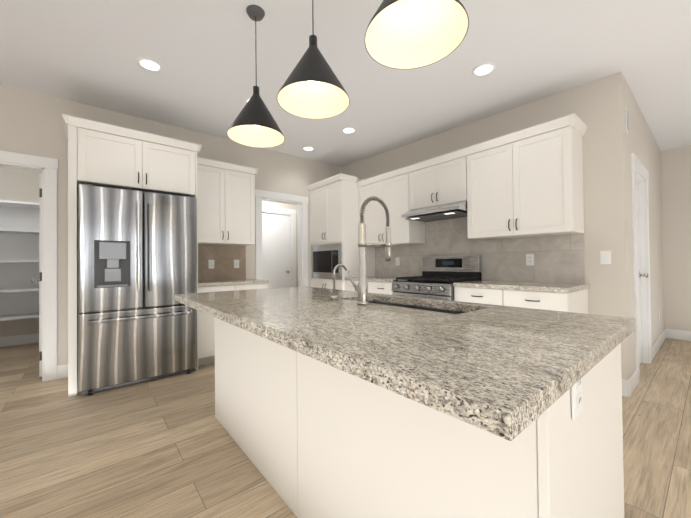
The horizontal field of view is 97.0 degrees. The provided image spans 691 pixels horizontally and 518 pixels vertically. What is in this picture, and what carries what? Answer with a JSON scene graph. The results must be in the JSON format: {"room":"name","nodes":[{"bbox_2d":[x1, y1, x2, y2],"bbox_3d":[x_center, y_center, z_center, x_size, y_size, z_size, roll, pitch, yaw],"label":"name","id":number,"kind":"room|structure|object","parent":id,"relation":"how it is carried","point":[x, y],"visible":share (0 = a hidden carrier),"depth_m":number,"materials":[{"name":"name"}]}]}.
{"room":"kitchen","nodes":[
{"label":"kitchen","id":0,"kind":"room"},
{"bbox_2d":[0,166,41,336],"bbox_3d":[-4.837,-0.285,4.400,1.770,3.020,0.120,0,-1,-40],"label":"wall","id":1,"kind":"structure","parent":0,"point":[16,184],"depth_m":4.42,"materials":[{"name":"paint"}]},
{"bbox_2d":[0,200,38,320],"bbox_3d":[-4.661,0.005,4.196,1.760,1.630,0.402,0,-1,-40],"label":"pantry shelving","id":2,"kind":"object","parent":1,"relation":"attached to","point":[19,253],"visible":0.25,"depth_m":4.13,"materials":[{"name":"white wood"}]},
{"bbox_2d":[0,333,38,346],"bbox_3d":[-4.779,1.156,4.333,1.710,0.135,0.014,0,-1,-40],"label":"baseboard","id":3,"kind":"structure","parent":1,"relation":"attached to","point":[28,338],"depth_m":4.40,"materials":[{"name":"white wood"}]},
{"bbox_2d":[0,83,340,364],"bbox_3d":[-3.220,-0.319,2.883,8.320,3.020,0.120,0,-1,-40],"label":"wall","id":4,"kind":"structure","parent":0,"point":[31,122],"depth_m":3.13,"materials":[{"name":"paint"}]},
{"bbox_2d":[0,150,57,380],"bbox_3d":[-3.293,0.091,2.815,0.960,2.200,0.164,0,-1,-40],"label":"door frame","id":5,"kind":"structure","parent":4,"relation":"attached to","point":[47,167],"depth_m":3.02,"materials":[{"name":"white wood"}]},
{"bbox_2d":[31,173,41,376],"bbox_3d":[-3.347,0.157,3.340,0.187,2.058,0.727,0,-1,-40],"label":"pantry door","id":6,"kind":"structure","parent":4,"relation":"in","point":[40,275],"depth_m":3.09,"materials":[{"name":"white wood"}]},
{"bbox_2d":[255,189,307,286],"bbox_3d":[-0.992,0.088,4.725,0.900,2.200,0.164,0,-1,-40],"label":"door frame","id":7,"kind":"structure","parent":4,"relation":"attached to","point":[301,202],"depth_m":4.81,"materials":[{"name":"white wood"}]},
{"bbox_2d":[262,200,297,285],"bbox_3d":[-1.660,-0.304,5.764,3.440,3.020,0.120,0,-1,-40],"label":"wall","id":8,"kind":"structure","parent":0,"point":[278,205],"depth_m":6.19,"materials":[{"name":"paint"}]},
{"bbox_2d":[262,213,290,287],"bbox_3d":[-1.391,0.154,5.965,0.690,2.078,0.187,0,-1,-40],"label":"door","id":9,"kind":"structure","parent":8,"relation":"in","point":[276,247],"depth_m":5.98,"materials":[{"name":"white wood"}]},
{"bbox_2d":[262,206,295,286],"bbox_3d":[-1.387,0.095,5.968,0.920,2.220,0.142,0,-1,-40],"label":"door frame","id":10,"kind":"structure","parent":8,"relation":"attached to","point":[276,210],"depth_m":6.16,"materials":[{"name":"white wood"}]},
{"bbox_2d":[0,338,690,517],"bbox_3d":[-0.090,1.193,1.410,11.650,0.100,11.100,0,-1,-40],"label":"floor","id":11,"kind":"structure","parent":0,"point":[166,447],"depth_m":1.85,"materials":[{"name":"brown wood"}]},
{"bbox_2d":[62,114,201,396],"bbox_3d":[-2.187,-0.026,3.203,1.107,2.420,0.692,0,-1,-40],"label":"surround","id":12,"kind":"object","parent":11,"relation":"on","point":[106,155],"visible":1,"depth_m":2.85,"materials":[{"name":"white wood"}]},
{"bbox_2d":[78,184,196,395],"bbox_3d":[-2.124,0.262,3.158,0.939,1.842,0.780,0,-1,-40],"label":"fridge","id":13,"kind":"object","parent":11,"relation":"on","point":[137,266],"visible":0.96,"depth_m":2.84,"materials":[{"name":"grey metal"}]},
{"bbox_2d":[197,157,268,365],"bbox_3d":[-1.479,-0.009,3.819,0.836,2.385,0.650,0,-1,-40],"label":"tall cabinet","id":14,"kind":"object","parent":11,"relation":"on","point":[226,213],"visible":0.42,"depth_m":3.81,"materials":[{"name":"white wood"}]},
{"bbox_2d":[208,260,213,268],"bbox_3d":[-1.751,0.058,3.995,0.072,0.115,0.008,0,-1,-40],"label":"electrical outlet","id":15,"kind":"object","parent":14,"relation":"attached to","point":[210,264],"visible":1,"depth_m":3.99,"materials":[{"name":"white plastic"}]},
{"bbox_2d":[234,260,238,267],"bbox_3d":[-1.496,0.057,4.204,0.072,0.115,0.012,0,-1,-40],"label":"electrical outlet","id":16,"kind":"object","parent":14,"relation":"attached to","point":[236,263],"visible":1,"depth_m":4.20,"materials":[{"name":"white plastic"}]},
{"bbox_2d":[307,173,374,289],"bbox_3d":[-0.059,-0.015,4.875,0.666,2.390,0.836,0,-1,-40],"label":"tall cabinet","id":17,"kind":"object","parent":11,"relation":"on","point":[334,201],"depth_m":4.54,"materials":[{"name":"white wood"}]},
{"bbox_2d":[343,281,392,294],"bbox_3d":[0.534,0.726,4.200,0.618,0.880,0.934,0,-1,-40],"label":"base cabinet","id":18,"kind":"object","parent":11,"relation":"on","point":[380,287],"depth_m":3.90,"materials":[{"name":"white wood"}]},
{"bbox_2d":[343,277,400,284],"bbox_3d":[0.524,0.266,4.200,0.632,0.040,0.934,0,-1,-40],"label":"countertop","id":19,"kind":"structure","parent":18,"relation":"on","point":[389,280],"depth_m":3.99,"materials":[{"name":"beige stone"}]},
{"bbox_2d":[213,296,623,517],"bbox_3d":[0.021,0.705,1.677,0.782,0.880,2.165,0,-1,-40],"label":"kitchen island","id":20,"kind":"object","parent":11,"relation":"on","point":[360,401],"depth_m":0.97,"materials":[{"name":"white wood"}]},
{"bbox_2d":[174,286,635,447],"bbox_3d":[-0.086,0.245,1.607,1.040,0.040,2.230,0,-1,-40],"label":"island countertop","id":21,"kind":"structure","parent":20,"relation":"on","point":[496,371],"depth_m":0.78,"materials":[{"name":"beige stone"}]},
{"bbox_2d":[326,264,349,299],"bbox_3d":[-0.044,0.125,1.746,0.113,0.202,0.067,0,-1,-40],"label":"faucet","id":22,"kind":"object","parent":21,"relation":"on","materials":[{"name":"silver metal"}]},
{"bbox_2d":[346,196,391,303],"bbox_3d":[0.133,-0.054,1.607,0.239,0.554,0.121,0,-1,-40],"label":"faucet","id":23,"kind":"object","parent":21,"relation":"on","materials":[{"name":"silver metal"}]},
{"bbox_2d":[374,296,473,311],"bbox_3d":[0.311,0.370,1.590,0.324,0.242,0.784,0,-1,-40],"label":"sink","id":24,"kind":"object","parent":21,"relation":"in","point":[401,303],"depth_m":1.67,"materials":[{"name":"grey metal"}]},
{"bbox_2d":[571,378,582,419],"bbox_3d":[0.546,0.309,0.720,0.072,0.115,0.008,0,-1,-40],"label":"outlet","id":25,"kind":"object","parent":20,"relation":"attached to","point":[576,390],"depth_m":0.71,"materials":[{"name":"white plastic"}]},
{"bbox_2d":[391,255,481,300],"bbox_3d":[1.022,0.544,3.499,0.728,1.180,0.757,0,-1,-40],"label":"range","id":26,"kind":"object","parent":11,"relation":"on","point":[439,277],"visible":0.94,"depth_m":3.46,"materials":[{"name":"grey metal"}]},
{"bbox_2d":[453,285,588,313],"bbox_3d":[1.626,0.701,2.884,0.618,0.880,0.942,0,-1,-40],"label":"base cabinet","id":27,"kind":"object","parent":11,"relation":"on","point":[565,302],"depth_m":2.59,"materials":[{"name":"white wood"}]},
{"bbox_2d":[453,281,589,292],"bbox_3d":[1.621,0.241,2.879,0.632,0.040,0.956,0,-1,-40],"label":"countertop","id":28,"kind":"structure","parent":27,"relation":"on","point":[527,286],"depth_m":2.69,"materials":[{"name":"beige stone"}]},
{"bbox_2d":[0,0,690,166],"bbox_3d":[-0.121,-1.777,1.442,11.650,0.440,11.100,0,-1,-40],"label":"ceiling","id":29,"kind":"structure","parent":0,"point":[206,55],"depth_m":2.47,"materials":[{"name":"white paint"}]},
{"bbox_2d":[137,58,162,71],"bbox_3d":[-1.620,-1.613,2.534,0.184,0.011,0.184,0,-1,-40],"label":"recessed light","id":30,"kind":"object","parent":29,"relation":"in","point":[148,64],"visible":1,"depth_m":2.53,"materials":[{"name":"white"}]},
{"bbox_2d":[227,5,284,147],"bbox_3d":[-0.574,-1.191,1.964,0.356,0.813,0.356,0,-1,-40],"label":"pendant light","id":31,"kind":"object","parent":29,"relation":"hanging from","point":[254,124],"visible":1,"depth_m":1.96,"materials":[{"name":"black metal"}]},
{"bbox_2d":[302,146,314,150],"bbox_3d":[-0.543,-1.632,4.494,0.184,0.011,0.184,0,-1,-40],"label":"recessed light","id":32,"kind":"object","parent":29,"relation":"in","point":[307,148],"visible":1,"depth_m":4.49,"materials":[{"name":"white"}]},
{"bbox_2d":[277,0,349,118],"bbox_3d":[-0.161,-1.181,1.514,0.356,0.808,0.356,0,-1,-40],"label":"pendant light","id":33,"kind":"object","parent":29,"relation":"hanging from","point":[312,87],"visible":1,"depth_m":1.56,"materials":[{"name":"black metal"}]},
{"bbox_2d":[341,127,355,133],"bbox_3d":[0.041,-1.615,3.822,0.184,0.011,0.184,0,-1,-40],"label":"recessed light","id":34,"kind":"object","parent":29,"relation":"in","point":[348,130],"visible":1,"depth_m":3.82,"materials":[{"name":"white"}]},
{"bbox_2d":[364,0,468,68],"bbox_3d":[0.241,-1.180,1.087,0.356,0.788,0.356,0,-1,-40],"label":"pendant light","id":35,"kind":"object","parent":29,"relation":"hanging from","point":[407,34],"visible":1,"depth_m":1.16,"materials":[{"name":"black"}]},
{"bbox_2d":[472,63,495,76],"bbox_3d":[1.152,-1.581,2.547,0.184,0.011,0.184,0,-1,-40],"label":"recessed light","id":36,"kind":"object","parent":29,"relation":"in","point":[482,69],"visible":1,"depth_m":2.54,"materials":[{"name":"white"}]},
{"bbox_2d":[341,72,629,379],"bbox_3d":[1.167,-0.352,4.018,0.120,3.020,3.740,0,-1,-40],"label":"wall","id":37,"kind":"structure","parent":0,"point":[597,107],"depth_m":2.69,"materials":[{"name":"paint"}]},
{"bbox_2d":[359,165,430,248],"bbox_3d":[0.646,-0.682,4.277,0.343,0.955,1.000,0,-1,-40],"label":"upper cabinet","id":38,"kind":"object","parent":37,"relation":"attached to","point":[394,188],"depth_m":4.04,"materials":[{"name":"white wood"}]},
{"bbox_2d":[411,149,466,209],"bbox_3d":[1.169,-0.897,3.648,0.343,0.550,0.762,0,-1,-40],"label":"upper cabinet","id":39,"kind":"object","parent":37,"relation":"attached to","point":[441,180],"depth_m":3.48,"materials":[{"name":"white wood"}]},
{"bbox_2d":[401,201,466,221],"bbox_3d":[1.109,-0.554,3.591,0.486,0.124,0.759,0,-1,-40],"label":"range hood","id":40,"kind":"object","parent":39,"relation":"attached to","point":[446,211],"visible":0.92,"depth_m":3.45,"materials":[{"name":"silver metal"}]},
{"bbox_2d":[459,113,583,240],"bbox_3d":[1.691,-0.706,3.019,0.343,0.955,0.986,0,-1,-40],"label":"upper cabinet","id":41,"kind":"object","parent":37,"relation":"attached to","point":[520,192],"depth_m":2.80,"materials":[{"name":"white wood"}]},
{"bbox_2d":[526,254,533,264],"bbox_3d":[1.853,0.000,3.072,0.008,0.115,0.072,0,-1,-40],"label":"electrical outlet","id":42,"kind":"object","parent":37,"relation":"attached to","point":[529,259],"visible":1,"depth_m":3.07,"materials":[{"name":"white plastic"}]},
{"bbox_2d":[600,251,610,263],"bbox_3d":[2.234,-0.018,2.628,0.012,0.115,0.072,0,-1,-40],"label":"light switch","id":43,"kind":"object","parent":37,"relation":"attached to","point":[605,257],"visible":1,"depth_m":2.63,"materials":[{"name":"white plastic"}]},
{"bbox_2d":[624,78,664,376],"bbox_3d":[3.458,-0.381,3.567,2.830,3.020,0.120,0,-1,-40],"label":"wall","id":44,"kind":"structure","parent":0,"point":[641,143],"depth_m":3.56,"materials":[{"name":"paint"}]},
{"bbox_2d":[625,108,628,133],"bbox_3d":[2.456,-1.210,2.667,0.100,0.200,0.008,0,-1,-40],"label":"air vent","id":45,"kind":"object","parent":44,"relation":"in","point":[627,121],"visible":1,"depth_m":2.65,"materials":[{"name":"white metal"}]},
{"bbox_2d":[625,370,637,396],"bbox_3d":[2.475,1.062,2.637,0.394,0.135,0.017,0,-1,-40],"label":"baseboard","id":46,"kind":"structure","parent":44,"relation":"attached to","point":[629,385],"depth_m":2.56,"materials":[{"name":"white wood"}]},
{"bbox_2d":[631,152,651,383],"bbox_3d":[2.951,0.079,3.123,0.980,2.100,0.142,0,-1,-40],"label":"door","id":47,"kind":"structure","parent":44,"relation":"attached to","point":[641,169],"depth_m":3.32,"materials":[{"name":"white wood"}]},
{"bbox_2d":[652,329,666,359],"bbox_3d":[3.985,1.059,3.890,1.610,0.135,0.014,0,-1,-40],"label":"baseboard","id":48,"kind":"structure","parent":44,"relation":"attached to","point":[656,346],"depth_m":3.83,"materials":[{"name":"white wood"}]},
{"bbox_2d":[661,145,690,330],"bbox_3d":[6.119,-0.419,2.671,0.120,3.020,4.900,0,-1,-40],"label":"wall","id":49,"kind":"structure","parent":0,"point":[676,191],"depth_m":4.32,"materials":[{"name":"paint"}]},
{"bbox_2d":[667,329,690,340],"bbox_3d":[4.745,1.055,4.224,0.014,0.135,0.410,0,-1,-40],"label":"baseboard","id":50,"kind":"structure","parent":49,"relation":"attached to","point":[671,333],"depth_m":4.29,"materials":[{"name":"white wood"}]}
]}

